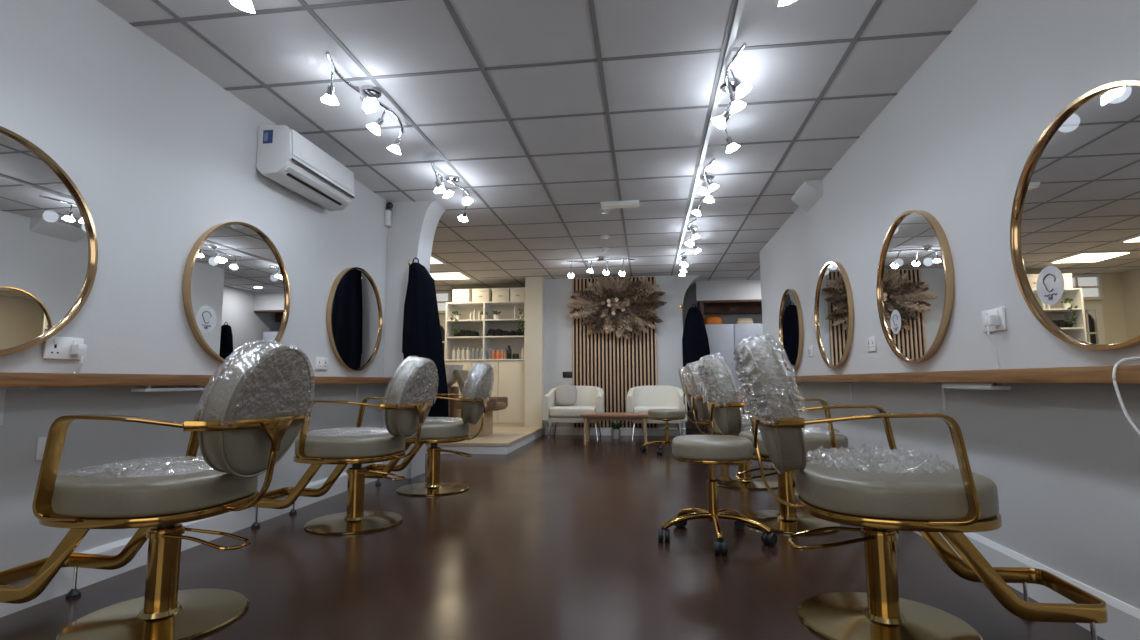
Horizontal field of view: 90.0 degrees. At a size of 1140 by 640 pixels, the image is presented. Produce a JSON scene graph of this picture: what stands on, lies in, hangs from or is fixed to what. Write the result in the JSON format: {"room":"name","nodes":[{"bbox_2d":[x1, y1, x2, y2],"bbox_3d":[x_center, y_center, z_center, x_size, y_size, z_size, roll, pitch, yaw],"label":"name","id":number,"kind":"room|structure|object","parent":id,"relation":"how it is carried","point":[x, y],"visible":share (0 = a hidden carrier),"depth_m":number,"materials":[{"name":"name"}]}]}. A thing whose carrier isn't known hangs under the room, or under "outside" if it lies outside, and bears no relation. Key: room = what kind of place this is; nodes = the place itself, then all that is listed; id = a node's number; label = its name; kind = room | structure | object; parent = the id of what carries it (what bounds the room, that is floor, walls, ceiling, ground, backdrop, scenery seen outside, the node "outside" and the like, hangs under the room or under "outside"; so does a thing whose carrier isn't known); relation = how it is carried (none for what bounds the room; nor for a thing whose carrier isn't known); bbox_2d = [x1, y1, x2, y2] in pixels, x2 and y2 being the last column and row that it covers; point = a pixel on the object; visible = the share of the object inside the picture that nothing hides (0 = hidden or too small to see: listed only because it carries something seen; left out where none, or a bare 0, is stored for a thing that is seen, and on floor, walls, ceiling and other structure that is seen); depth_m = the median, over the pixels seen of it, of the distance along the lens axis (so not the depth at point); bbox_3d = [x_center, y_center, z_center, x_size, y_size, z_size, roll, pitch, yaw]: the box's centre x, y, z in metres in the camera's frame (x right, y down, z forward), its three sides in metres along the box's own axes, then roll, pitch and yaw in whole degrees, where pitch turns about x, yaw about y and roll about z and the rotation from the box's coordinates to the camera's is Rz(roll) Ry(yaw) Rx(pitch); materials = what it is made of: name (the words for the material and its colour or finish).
{"room":"salon","nodes":[
{"label":"salon","id":0,"kind":"room"},
{"bbox_2d":[0,0,387,570],"bbox_3d":[-2.113,-0.217,1.552,0.120,2.380,6.850,-1,-6,8],"label":"wall","id":1,"kind":"structure","parent":0,"point":[159,155],"depth_m":2.54,"materials":[{"name":"paint"}]},
{"bbox_2d":[36,436,46,460],"bbox_3d":[-1.954,0.479,2.141,0.014,0.086,0.086,-1,-6,8],"label":"wall socket","id":2,"kind":"object","parent":1,"relation":"attached to","point":[41,441],"visible":0.28,"depth_m":2.10,"materials":[{"name":"white plastic"}]},
{"bbox_2d":[0,126,97,354],"bbox_3d":[-1.986,-0.275,1.921,0.035,0.798,0.798,-1,-6,8],"label":"round mirror","id":3,"kind":"object","parent":1,"relation":"attached to","point":[49,244],"visible":1,"depth_m":2.10,"materials":[{"name":"gold metal"}]},
{"bbox_2d":[42,336,86,372],"bbox_3d":[-1.933,0.138,2.195,0.053,0.146,0.146,-1,-6,8],"label":"wall socket","id":4,"kind":"object","parent":1,"relation":"attached to","point":[55,347],"visible":0.91,"depth_m":2.20,"materials":[{"name":"white plastic"}]},
{"bbox_2d":[0,462,382,617],"bbox_3d":[-2.040,0.898,1.423,0.018,0.135,6.850,-1,-6,8],"label":"baseboard","id":5,"kind":"structure","parent":1,"relation":"attached to","point":[233,521],"depth_m":2.53,"materials":[{"name":"wood"}]},
{"bbox_2d":[0,372,393,424],"bbox_3d":[-1.932,0.253,1.780,0.159,0.180,6.248,-1,-6,8],"label":"wall shelf","id":6,"kind":"object","parent":1,"relation":"attached to","point":[8,380],"visible":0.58,"depth_m":2.22,"materials":[{"name":"brown wood"}]},
{"bbox_2d":[131,386,204,391],"bbox_3d":[-1.801,0.309,2.575,0.070,0.024,0.340,-1,-6,8],"label":"cable tray","id":7,"kind":"object","parent":6,"relation":"attached to","point":[134,388],"visible":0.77,"depth_m":2.52,"materials":[{"name":"silver metal"}]},
{"bbox_2d":[182,222,289,363],"bbox_3d":[-1.817,-0.142,3.168,0.035,0.798,0.798,-1,-6,8],"label":"round mirror","id":8,"kind":"object","parent":1,"relation":"attached to","point":[236,288],"visible":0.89,"depth_m":3.10,"materials":[{"name":"gold metal"}]},
{"bbox_2d":[202,311,211,328],"bbox_3d":[-1.848,-0.001,2.898,0.004,0.092,0.064,-1,-6,8],"label":"print","id":9,"kind":"object","parent":8,"relation":"attached to","point":[206,315],"depth_m":2.90,"materials":[{"name":"grey"}]},
{"bbox_2d":[256,125,354,210],"bbox_3d":[-1.670,-0.956,3.675,0.222,0.299,0.744,-1,-6,8],"label":"air conditioner","id":10,"kind":"object","parent":1,"relation":"attached to","point":[286,157],"visible":1,"depth_m":3.47,"materials":[{"name":"white plastic"}]},
{"bbox_2d":[286,173,341,205],"bbox_3d":[-1.627,-0.831,3.657,0.016,0.014,0.600,-1,-6,8],"label":"air vent","id":11,"kind":"object","parent":10,"relation":"attached to","point":[295,178],"depth_m":3.63,"materials":[{"name":"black plastic"}]},
{"bbox_2d":[315,357,327,369],"bbox_3d":[-1.717,0.300,3.944,0.014,0.086,0.146,-1,-6,8],"label":"wall socket","id":12,"kind":"object","parent":1,"relation":"attached to","point":[321,363],"visible":1,"depth_m":3.93,"materials":[{"name":"white plastic"}]},
{"bbox_2d":[326,267,382,370],"bbox_3d":[-1.649,-0.008,4.415,0.035,0.798,0.798,-1,-6,8],"label":"round mirror","id":13,"kind":"object","parent":1,"relation":"attached to","point":[354,315],"visible":1,"depth_m":4.37,"materials":[{"name":"gold metal"}]},
{"bbox_2d":[385,202,392,226],"bbox_3d":[-1.577,-0.924,4.980,0.060,0.215,0.060,-1,-6,8],"label":"sensor","id":14,"kind":"object","parent":1,"relation":"attached to","point":[388,214],"visible":1,"depth_m":4.96,"materials":[{"name":"white plastic"}]},
{"bbox_2d":[97,0,977,290],"bbox_3d":[-0.423,-1.188,4.182,7.100,0.100,12.520,-1,-6,8],"label":"ceiling","id":15,"kind":"structure","parent":0,"point":[408,36],"depth_m":3.19,"materials":[{"name":"tile"}]},
{"bbox_2d":[230,0,254,12],"bbox_3d":[-1.249,-1.294,1.764,0.196,0.199,0.877,-1,-6,8],"label":"track light","id":16,"kind":"object","parent":15,"relation":"attached to","point":[245,5],"visible":1,"depth_m":2.14,"materials":[{"name":"silver metal"}]},
{"bbox_2d":[321,51,404,154],"bbox_3d":[-1.098,-1.149,3.110,0.255,0.201,0.901,-1,-6,8],"label":"track light","id":17,"kind":"object","parent":15,"relation":"attached to","point":[369,95],"visible":1,"depth_m":3.00,"materials":[{"name":"silver metal"}]},
{"bbox_2d":[430,255,445,264],"bbox_3d":[-1.999,-0.779,7.375,0.600,0.008,0.600,-1,-6,8],"label":"ceiling light panel","id":18,"kind":"object","parent":15,"relation":"attached to","point":[434,260],"visible":0.24,"depth_m":7.48,"materials":[{"name":"white"}]},
{"bbox_2d":[430,257,441,263],"bbox_3d":[-1.999,-0.781,7.376,0.550,0.004,0.550,-1,-6,8],"label":"diffuser","id":19,"kind":"object","parent":18,"relation":"attached to","point":[434,260],"depth_m":7.48,"materials":[{"name":"white"}]},
{"bbox_2d":[430,272,471,279],"bbox_3d":[-1.843,-0.656,8.528,0.600,0.008,0.600,-1,-6,8],"label":"ceiling light panel","id":20,"kind":"object","parent":15,"relation":"attached to","point":[435,275],"visible":0.76,"depth_m":8.55,"materials":[{"name":"white"}]},
{"bbox_2d":[431,161,472,221],"bbox_3d":[-0.885,-0.998,4.497,0.233,0.207,1.017,-1,-6,3],"label":"track light","id":21,"kind":"object","parent":15,"relation":"attached to","point":[453,179],"visible":1,"depth_m":4.38,"materials":[{"name":"silver metal"}]},
{"bbox_2d":[129,0,951,288],"bbox_3d":[-0.429,-1.141,4.138,6.900,0.006,12.200,-1,-6,8],"label":"grid","id":22,"kind":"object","parent":15,"relation":"attached to","point":[305,6],"depth_m":3.30,"materials":[{"name":"metal"}]},
{"bbox_2d":[567,256,634,277],"bbox_3d":[0.392,-0.687,7.424,0.904,0.209,0.401,-1,-6,8],"label":"track light","id":23,"kind":"object","parent":15,"relation":"attached to","point":[599,258],"visible":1,"depth_m":7.35,"materials":[{"name":"silver metal"}]},
{"bbox_2d":[600,200,638,208],"bbox_3d":[0.442,-1.022,5.052,0.340,0.042,0.100,-1,-6,8],"label":"emergency light","id":24,"kind":"object","parent":15,"relation":"attached to","point":[628,203],"visible":1,"depth_m":5.01,"materials":[{"name":"white plastic"}]},
{"bbox_2d":[602,204,637,208],"bbox_3d":[0.442,-1.007,5.051,0.320,0.012,0.084,-1,-6,8],"label":"diffuser","id":25,"kind":"object","parent":24,"relation":"attached to","point":[604,206],"depth_m":5.04,"materials":[{"name":"beige"}]},
{"bbox_2d":[678,251,688,275],"bbox_3d":[1.443,-0.719,7.269,0.118,0.187,0.924,-1,-6,8],"label":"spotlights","id":26,"kind":"object","parent":15,"relation":"attached to","point":[684,264],"visible":0.99,"depth_m":7.12,"materials":[{"name":"silver metal"}]},
{"bbox_2d":[685,218,700,253],"bbox_3d":[1.260,-0.863,5.886,0.169,0.195,0.916,-2,-6,14],"label":"track light","id":27,"kind":"object","parent":15,"relation":"attached to","point":[692,228],"visible":1,"depth_m":5.84,"materials":[{"name":"silver metal"}]},
{"bbox_2d":[691,158,718,215],"bbox_3d":[1.053,-1.019,4.429,0.159,0.195,0.941,-1,-6,8],"label":"track light","id":28,"kind":"object","parent":15,"relation":"attached to","point":[705,176],"visible":1,"depth_m":4.33,"materials":[{"name":"silver metal"}]},
{"bbox_2d":[675,0,744,264],"bbox_3d":[1.007,-1.093,4.547,0.025,0.014,6.400,-1,-6,8],"label":"trim","id":29,"kind":"structure","parent":15,"relation":"attached to","point":[740,4],"depth_m":3.21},
{"bbox_2d":[712,42,750,152],"bbox_3d":[0.859,-1.161,3.083,0.184,0.200,0.963,-2,-6,12],"label":"track light","id":30,"kind":"object","parent":15,"relation":"attached to","point":[730,85],"visible":0.99,"depth_m":2.97,"materials":[{"name":"silver metal"}]},
{"bbox_2d":[778,0,795,5],"bbox_3d":[0.688,-1.307,1.702,0.177,0.203,0.968,-1,-6,11],"label":"bar","id":31,"kind":"object","parent":15,"relation":"attached to","point":[781,2],"visible":1,"depth_m":2.11,"materials":[{"name":"silver metal"}]},
{"bbox_2d":[0,428,1104,639],"bbox_3d":[-0.414,1.278,3.917,7.100,0.100,12.520,-1,-6,8],"label":"floor","id":32,"kind":"structure","parent":0,"point":[555,538],"depth_m":2.42,"materials":[{"name":"laminate"}]},
{"bbox_2d":[0,339,314,639],"bbox_3d":[-1.457,0.547,1.993,0.987,0.951,0.631,-1,-6,6],"label":"salon chair","id":33,"kind":"object","parent":32,"relation":"on","point":[256,406],"visible":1,"depth_m":1.85,"materials":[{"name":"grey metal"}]},
{"bbox_2d":[251,356,438,534],"bbox_3d":[-1.291,0.688,3.319,0.990,0.953,0.631,-1,-6,9],"label":"salon chair","id":34,"kind":"object","parent":32,"relation":"on","point":[410,397],"visible":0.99,"depth_m":3.16,"materials":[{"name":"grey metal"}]},
{"bbox_2d":[382,200,446,477],"bbox_3d":[-2.435,0.175,5.181,2.600,2.380,0.300,-1,-6,8],"label":"wall pier","id":35,"kind":"object","parent":32,"relation":"on","point":[411,233],"visible":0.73,"depth_m":4.97,"materials":[{"name":"paint"}]},
{"bbox_2d":[364,361,493,495],"bbox_3d":[-1.086,0.794,4.321,0.989,0.954,0.631,-1,-6,5],"label":"salon chair","id":36,"kind":"object","parent":32,"relation":"on","point":[476,395],"visible":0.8,"depth_m":4.18,"materials":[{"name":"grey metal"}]},
{"bbox_2d":[426,427,542,445],"bbox_3d":[-1.834,1.565,8.028,2.750,0.030,3.215,-1,-6,8],"label":"platform","id":37,"kind":"object","parent":32,"relation":"on","point":[501,436],"visible":0.25,"depth_m":6.92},
{"bbox_2d":[429,365,507,435],"bbox_3d":[-1.401,0.979,7.340,1.090,0.985,0.610,-1,-6,8],"label":"chair","id":38,"kind":"object","parent":37,"relation":"on","point":[454,373],"visible":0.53,"depth_m":7.20,"materials":[{"name":"brown leather"}]},
{"bbox_2d":[445,365,463,385],"bbox_3d":[-1.625,0.724,7.397,0.490,0.275,0.490,-1,-6,8],"label":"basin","id":39,"kind":"object","parent":38,"relation":"in","point":[453,372],"depth_m":7.23,"materials":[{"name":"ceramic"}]},
{"bbox_2d":[425,430,541,454],"bbox_3d":[-1.840,1.628,8.030,2.735,0.095,3.200,-1,-6,8],"label":"trim","id":40,"kind":"structure","parent":37,"relation":"attached to","point":[494,450],"depth_m":6.34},
{"bbox_2d":[445,287,524,426],"bbox_3d":[-1.280,0.547,8.895,1.275,2.175,0.375,-1,-6,8],"label":"storage unit","id":41,"kind":"object","parent":37,"relation":"on","point":[509,374],"visible":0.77,"depth_m":8.85,"materials":[{"name":"paint"}]},
{"bbox_2d":[451,311,460,333],"bbox_3d":[-1.783,0.036,8.886,0.168,0.385,0.167,-1,-6,8],"label":"shelf plant","id":42,"kind":"object","parent":41,"relation":"on","point":[456,317],"visible":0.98,"depth_m":8.85,"materials":[{"name":"green plant"}]},
{"bbox_2d":[452,289,471,301],"bbox_3d":[-1.690,-0.363,9.034,0.270,0.205,0.288,-1,-6,8],"label":"storage box","id":43,"kind":"object","parent":41,"relation":"on","point":[459,295],"visible":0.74,"depth_m":8.90,"materials":[{"name":"cardboard"}]},
{"bbox_2d":[447,336,482,339],"bbox_3d":[-1.602,0.282,8.970,0.578,0.020,0.344,-1,-6,8],"label":"shelf","id":44,"kind":"object","parent":41,"relation":"attached to","point":[448,337],"depth_m":8.94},
{"bbox_2d":[447,319,482,323],"bbox_3d":[-1.603,0.024,8.998,0.578,0.020,0.344,-1,-6,8],"label":"shelf","id":45,"kind":"object","parent":41,"relation":"attached to","point":[461,321],"depth_m":8.93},
{"bbox_2d":[472,289,491,301],"bbox_3d":[-1.373,-0.369,8.992,0.270,0.205,0.288,-1,-6,8],"label":"storage box","id":46,"kind":"object","parent":41,"relation":"on","point":[478,295],"visible":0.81,"depth_m":8.86,"materials":[{"name":"cardboard"}]},
{"bbox_2d":[445,359,524,360],"bbox_3d":[-1.280,0.629,8.886,1.275,0.020,0.375,-1,-6,8],"label":"countertop","id":47,"kind":"structure","parent":41,"relation":"on","point":[459,359],"depth_m":8.70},
{"bbox_2d":[446,301,524,306],"bbox_3d":[-1.283,-0.256,8.984,1.275,0.020,0.344,-1,-6,8],"label":"shelf","id":48,"kind":"object","parent":41,"relation":"attached to","point":[495,303],"depth_m":8.98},
{"bbox_2d":[488,329,495,335],"bbox_3d":[-1.205,0.205,8.911,0.109,0.118,0.234,-1,-6,8],"label":"rolled towel","id":49,"kind":"object","parent":41,"relation":"on","point":[491,332],"visible":0.82,"depth_m":8.80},
{"bbox_2d":[492,311,500,318],"bbox_3d":[-1.135,-0.077,8.840,0.154,0.140,0.118,-1,-6,8],"label":"shelf plant","id":50,"kind":"object","parent":41,"relation":"on","point":[496,316],"visible":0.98,"depth_m":8.82,"materials":[{"name":"green plant"}]},
{"bbox_2d":[495,329,502,335],"bbox_3d":[-1.094,0.203,8.896,0.109,0.118,0.234,-1,-6,8],"label":"rolled towel","id":51,"kind":"object","parent":41,"relation":"on","point":[498,332],"visible":0.83,"depth_m":8.79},
{"bbox_2d":[492,288,509,301],"bbox_3d":[-1.055,-0.374,8.949,0.270,0.205,0.288,-1,-6,8],"label":"storage box","id":52,"kind":"object","parent":41,"relation":"on","point":[498,294],"visible":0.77,"depth_m":8.81,"materials":[{"name":"cardboard"}]},
{"bbox_2d":[485,336,523,338],"bbox_3d":[-0.983,0.271,8.887,0.622,0.020,0.344,-1,-6,8],"label":"shelf","id":53,"kind":"object","parent":41,"relation":"attached to","point":[486,337],"depth_m":8.78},
{"bbox_2d":[485,319,523,322],"bbox_3d":[-0.984,0.012,8.915,0.622,0.020,0.344,-1,-6,8],"label":"shelf","id":54,"kind":"object","parent":41,"relation":"attached to","point":[486,320],"depth_m":8.79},
{"bbox_2d":[506,346,511,358],"bbox_3d":[-0.941,0.500,8.780,0.084,0.210,0.084,-1,-6,8],"label":"bottle","id":55,"kind":"object","parent":41,"relation":"on","point":[508,350],"visible":0.88,"depth_m":8.75,"materials":[{"name":"black plastic"}]},
{"bbox_2d":[510,288,524,300],"bbox_3d":[-0.788,-0.379,8.914,0.236,0.205,0.288,-1,-6,8],"label":"storage box","id":56,"kind":"object","parent":41,"relation":"on","point":[516,294],"visible":0.79,"depth_m":8.78,"materials":[{"name":"cardboard"}]},
{"bbox_2d":[517,309,524,331],"bbox_3d":[-0.728,0.004,8.746,0.159,0.386,0.174,-1,-6,8],"label":"shelf plant","id":57,"kind":"object","parent":41,"relation":"on","point":[520,314],"visible":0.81,"depth_m":8.70,"materials":[{"name":"green plant"}]},
{"bbox_2d":[525,277,544,426],"bbox_3d":[-0.533,0.479,8.646,0.265,2.260,0.200,-1,-6,8],"label":"pier","id":58,"kind":"object","parent":37,"relation":"on","point":[534,286],"visible":0.93,"depth_m":8.56,"materials":[{"name":"paint"}]},
{"bbox_2d":[542,386,603,439],"bbox_3d":[0.071,1.305,8.083,0.820,0.736,0.675,-1,-6,8],"label":"armchair","id":59,"kind":"object","parent":32,"relation":"on","point":[589,398],"visible":0.8,"depth_m":7.82,"materials":[{"name":"beige fabric"}]},
{"bbox_2d":[555,385,576,405],"bbox_3d":[-0.055,1.087,8.232,0.310,0.291,0.174,-1,-6,8],"label":"cushion","id":60,"kind":"object","parent":59,"relation":"on","point":[566,395],"visible":1,"depth_m":8.19,"materials":[{"name":"grey fabric"}]},
{"bbox_2d":[549,406,595,416],"bbox_3d":[0.065,1.288,8.039,0.636,0.133,0.583,-1,-6,8],"label":"seat cushion","id":61,"kind":"object","parent":59,"relation":"on","point":[554,411],"depth_m":7.77,"materials":[{"name":"beige fabric"}]},
{"bbox_2d":[580,412,648,445],"bbox_3d":[0.592,1.401,7.360,0.880,0.386,0.480,-1,-6,8],"label":"coffee table","id":62,"kind":"object","parent":32,"relation":"on","point":[603,416],"visible":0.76,"depth_m":7.19,"materials":[{"name":"brown wood"}]},
{"bbox_2d":[608,421,625,438],"bbox_3d":[0.634,1.520,8.005,0.300,0.284,0.264,2,-6,-17],"label":"potted plant","id":63,"kind":"object","parent":32,"relation":"on","point":[615,431],"visible":0.98,"depth_m":7.97,"materials":[{"name":"green plant"}]},
{"bbox_2d":[626,385,686,440],"bbox_3d":[1.201,1.284,7.933,0.800,0.736,0.675,-1,-6,8],"label":"armchair","id":64,"kind":"object","parent":32,"relation":"on","point":[639,398],"visible":0.64,"depth_m":8.13,"materials":[{"name":"beige fabric"}]},
{"bbox_2d":[633,406,678,412],"bbox_3d":[1.194,1.268,7.888,0.616,0.133,0.583,-1,-6,8],"label":"seat cushion","id":65,"kind":"object","parent":64,"relation":"on","point":[635,408],"depth_m":7.65,"materials":[{"name":"beige fabric"}]},
{"bbox_2d":[640,409,685,454],"bbox_3d":[1.120,1.256,6.492,0.568,0.481,0.596,3,-7,-27],"label":"stool","id":66,"kind":"object","parent":32,"relation":"on","point":[666,415],"visible":0.8,"depth_m":6.37,"materials":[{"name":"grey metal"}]},
{"bbox_2d":[656,275,703,427],"bbox_3d":[1.693,0.531,8.644,0.715,2.380,0.400,-1,-6,8],"label":"wall pier","id":67,"kind":"object","parent":32,"relation":"on","point":[670,331],"visible":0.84,"depth_m":8.51,"materials":[{"name":"paint"}]},
{"bbox_2d":[678,367,751,461],"bbox_3d":[1.614,0.940,5.790,0.993,0.956,0.631,-1,-6,8],"label":"salon chair","id":68,"kind":"object","parent":32,"relation":"on","point":[684,381],"visible":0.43,"depth_m":5.73,"materials":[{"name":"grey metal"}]},
{"bbox_2d":[658,435,777,554],"bbox_3d":[0.738,0.858,2.910,0.596,0.511,0.568,-1,-6,8],"label":"stool","id":69,"kind":"object","parent":32,"relation":"on","point":[711,450],"visible":1,"depth_m":2.83,"materials":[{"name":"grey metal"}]},
{"bbox_2d":[685,361,777,489],"bbox_3d":[1.421,0.801,4.493,0.997,0.958,0.631,-1,-6,6],"label":"salon chair","id":70,"kind":"object","parent":32,"relation":"on","point":[693,375],"visible":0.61,"depth_m":4.40,"materials":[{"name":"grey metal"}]},
{"bbox_2d":[705,323,762,430],"bbox_3d":[2.888,0.929,9.211,1.420,1.700,0.520,-1,-6,8],"label":"tall cabinet","id":71,"kind":"object","parent":32,"relation":"on","point":[723,339],"visible":0.23,"depth_m":9.07,"materials":[{"name":"silver metal"}]},
{"bbox_2d":[704,314,721,323],"bbox_3d":[2.348,-0.001,9.374,0.300,0.186,0.260,-1,-6,8],"label":"bag","id":72,"kind":"object","parent":71,"relation":"on","point":[711,319],"visible":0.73,"depth_m":9.26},
{"bbox_2d":[735,318,752,323],"bbox_3d":[2.827,0.031,9.255,0.280,0.094,0.220,-1,-6,8],"label":"folded cloth","id":73,"kind":"object","parent":71,"relation":"on","point":[742,320],"visible":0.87,"depth_m":9.16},
{"bbox_2d":[698,352,898,534],"bbox_3d":[1.277,0.665,3.281,1.028,0.968,0.631,-1,-6,3],"label":"salon chair","id":74,"kind":"object","parent":32,"relation":"on","point":[723,404],"visible":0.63,"depth_m":3.16,"materials":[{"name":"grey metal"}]},
{"bbox_2d":[734,333,1107,639],"bbox_3d":[1.084,0.520,1.915,1.005,0.967,0.631,-1,-6,11],"label":"salon chair","id":75,"kind":"object","parent":32,"relation":"on","point":[882,498],"visible":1,"depth_m":1.80,"materials":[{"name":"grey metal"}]},
{"bbox_2d":[542,276,659,434],"bbox_3d":[0.344,0.540,8.683,1.970,2.380,0.120,-1,-6,8],"label":"wall","id":76,"kind":"structure","parent":0,"point":[558,321],"depth_m":8.72,"materials":[{"name":"paint"}]},
{"bbox_2d":[563,372,571,377],"bbox_3d":[-0.036,0.828,8.635,0.150,0.090,0.014,-1,-6,8],"label":"wall socket","id":77,"kind":"object","parent":76,"relation":"attached to","point":[565,374],"visible":1,"depth_m":8.63,"materials":[{"name":"black plastic"}]},
{"bbox_2d":[545,427,685,435],"bbox_3d":[0.658,1.653,8.452,2.075,0.115,0.018,-1,-6,8],"label":"baseboard","id":78,"kind":"structure","parent":76,"relation":"attached to","point":[559,430],"depth_m":8.45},
{"bbox_2d":[572,277,658,427],"bbox_3d":[0.665,0.476,8.568,1.270,2.250,0.033,-1,-6,8],"label":"panel","id":79,"kind":"object","parent":76,"relation":"attached to","point":[616,365],"visible":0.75,"depth_m":8.54,"materials":[{"name":"wood"}]},
{"bbox_2d":[567,275,666,339],"bbox_3d":[0.685,-0.210,8.448,1.487,1.010,0.343,-1,-6,8],"label":"wall decoration","id":80,"kind":"object","parent":79,"relation":"hanging from","point":[625,309],"visible":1,"depth_m":8.46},
{"bbox_2d":[683,289,761,428],"bbox_3d":[2.569,0.644,9.732,2.300,2.380,0.100,-1,-6,8],"label":"wall","id":81,"kind":"structure","parent":0,"point":[689,300],"depth_m":9.73,"materials":[{"name":"paint"}]},
{"bbox_2d":[697,302,761,314],"bbox_3d":[2.917,-0.208,9.583,1.500,0.200,0.260,-1,-6,8],"label":"upper cabinet","id":82,"kind":"object","parent":81,"relation":"attached to","point":[741,307],"visible":0.4,"depth_m":9.49,"materials":[{"name":"brown wood"}]},
{"bbox_2d":[695,279,760,301],"bbox_3d":[2.801,-0.474,8.977,1.600,0.320,0.100,-1,-6,8],"label":"wall recess header","id":83,"kind":"structure","parent":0,"point":[743,289],"depth_m":8.97,"materials":[{"name":"paint"}]},
{"bbox_2d":[699,299,761,432],"bbox_3d":[2.830,0.709,8.847,1.550,2.060,0.100,-1,-6,8],"label":"trim","id":84,"kind":"structure","parent":83,"relation":"attached to","point":[701,303],"depth_m":8.97,"materials":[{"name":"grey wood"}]},
{"bbox_2d":[760,0,1139,608],"bbox_3d":[1.780,-0.153,2.288,0.120,2.380,9.350,-1,-6,8],"label":"wall","id":85,"kind":"structure","parent":0,"point":[954,145],"depth_m":2.32,"materials":[{"name":"paint"}]},
{"bbox_2d":[779,289,802,370],"bbox_3d":[2.137,0.097,5.531,0.035,0.798,0.798,-1,-6,8],"label":"round mirror","id":86,"kind":"object","parent":85,"relation":"attached to","point":[790,314],"visible":0.89,"depth_m":5.48,"materials":[{"name":"gold metal"}]},
{"bbox_2d":[791,180,822,211],"bbox_3d":[1.964,-1.022,4.740,0.130,0.130,0.450,-1,-6,8],"label":"wall speaker","id":87,"kind":"object","parent":85,"relation":"attached to","point":[809,192],"depth_m":4.66,"materials":[{"name":"paint"}]},
{"bbox_2d":[808,346,813,355],"bbox_3d":[2.067,0.267,4.898,0.014,0.086,0.120,-1,-6,8],"label":"wall socket","id":88,"kind":"object","parent":85,"relation":"attached to","point":[810,348],"visible":1,"depth_m":4.89,"materials":[{"name":"white plastic"}]},
{"bbox_2d":[814,261,853,367],"bbox_3d":[1.967,-0.038,4.274,0.035,0.798,0.798,-1,-6,8],"label":"round mirror","id":89,"kind":"object","parent":85,"relation":"attached to","point":[833,306],"visible":1,"depth_m":4.23,"materials":[{"name":"gold metal"}]},
{"bbox_2d":[867,336,875,351],"bbox_3d":[1.889,0.151,3.575,0.014,0.090,0.120,-1,-6,8],"label":"wall socket","id":90,"kind":"object","parent":85,"relation":"attached to","point":[871,341],"visible":1,"depth_m":3.56,"materials":[{"name":"white plastic"}]},
{"bbox_2d":[877,210,954,362],"bbox_3d":[1.796,-0.173,3.008,0.035,0.798,0.798,-1,-6,8],"label":"round mirror","id":91,"kind":"object","parent":85,"relation":"attached to","point":[916,283],"visible":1,"depth_m":2.95,"materials":[{"name":"gold metal"}]},
{"bbox_2d":[787,364,1139,409],"bbox_3d":[1.632,0.282,2.185,0.159,0.180,8.000,-1,-6,8],"label":"wall shelf","id":92,"kind":"object","parent":85,"relation":"attached to","point":[1125,374],"visible":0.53,"depth_m":2.04,"materials":[{"name":"brown wood"}]},
{"bbox_2d":[942,383,1010,389],"bbox_3d":[1.621,0.265,2.289,0.070,0.024,0.360,-1,-6,8],"label":"cable tray","id":93,"kind":"object","parent":92,"relation":"attached to","point":[988,386],"visible":0.95,"depth_m":2.21,"materials":[{"name":"silver metal"}]},
{"bbox_2d":[1112,356,1139,435],"bbox_3d":[1.533,0.281,1.193,0.113,0.450,0.644,1,-6,-7],"label":"cable","id":94,"kind":"object","parent":92,"relation":"on","point":[1133,425],"visible":1,"depth_m":1.50,"materials":[{"name":"white plastic"}]},
{"bbox_2d":[981,307,1006,368],"bbox_3d":[1.699,0.077,2.309,0.053,0.243,0.146,-1,-6,8],"label":"wall socket","id":95,"kind":"object","parent":85,"relation":"attached to","point":[993,319],"visible":0.99,"depth_m":2.27,"materials":[{"name":"white plastic"}]},
{"bbox_2d":[913,531,1139,639],"bbox_3d":[1.716,0.964,2.176,0.018,0.135,9.350,-1,-6,8],"label":"baseboard","id":96,"kind":"structure","parent":85,"relation":"attached to","point":[1123,623],"depth_m":1.96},
{"bbox_2d":[1010,80,1139,349],"bbox_3d":[1.627,-0.307,1.756,0.035,0.798,0.798,-1,-6,8],"label":"round mirror","id":97,"kind":"object","parent":85,"relation":"attached to","point":[1075,221],"visible":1,"depth_m":1.80,"materials":[{"name":"gold metal"}]},
{"bbox_2d":[1043,273,1056,299],"bbox_3d":[1.656,-0.115,1.967,0.004,0.092,0.064,-1,-6,8],"label":"print","id":98,"kind":"object","parent":97,"relation":"attached to","point":[1049,279],"depth_m":1.97,"materials":[{"name":"grey"}]},
{"bbox_3d":[-1.760,0.670,9.806,2.500,2.380,0.100,-1,-6,8],"label":"wall","id":99,"kind":"structure","parent":0,"visible":0},
{"bbox_2d":[439,316,445,359],"bbox_3d":[-2.364,0.839,9.789,0.620,1.795,0.060,-1,-6,8],"label":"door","id":100,"kind":"structure","parent":99,"relation":"in","point":[442,319],"depth_m":9.83,"materials":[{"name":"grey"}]},
{"bbox_2d":[436,291,451,313],"bbox_3d":[-2.388,-0.306,9.919,0.660,0.390,0.050,-1,-6,8],"label":"window","id":101,"kind":"structure","parent":99,"relation":"in","point":[443,297],"depth_m":9.90,"materials":[{"name":"white"}]},
{"bbox_3d":[-1.364,-0.476,4.899,0.050,0.055,0.107,-1,-6,8],"label":"wall hook","id":102,"kind":"object","parent":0,"visible":0},
{"bbox_2d":[402,257,448,418],"bbox_3d":[-1.207,0.137,4.787,0.405,1.361,0.131,-1,-6,8],"label":"gown","id":103,"kind":"object","parent":102,"relation":"hanging from","point":[421,337],"visible":0.75,"depth_m":4.75,"materials":[{"name":"fabric"}]},
{"bbox_3d":[1.649,-0.204,8.471,0.050,0.055,0.107,-1,-6,8],"label":"wall hook","id":104,"kind":"object","parent":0,"visible":0},
{"bbox_2d":[682,304,710,409],"bbox_3d":[1.843,0.526,8.239,0.423,1.541,0.217,-1,-6,8],"label":"gown","id":105,"kind":"object","parent":104,"relation":"hanging from","point":[695,342],"visible":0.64,"depth_m":8.20,"materials":[{"name":"fabric"}]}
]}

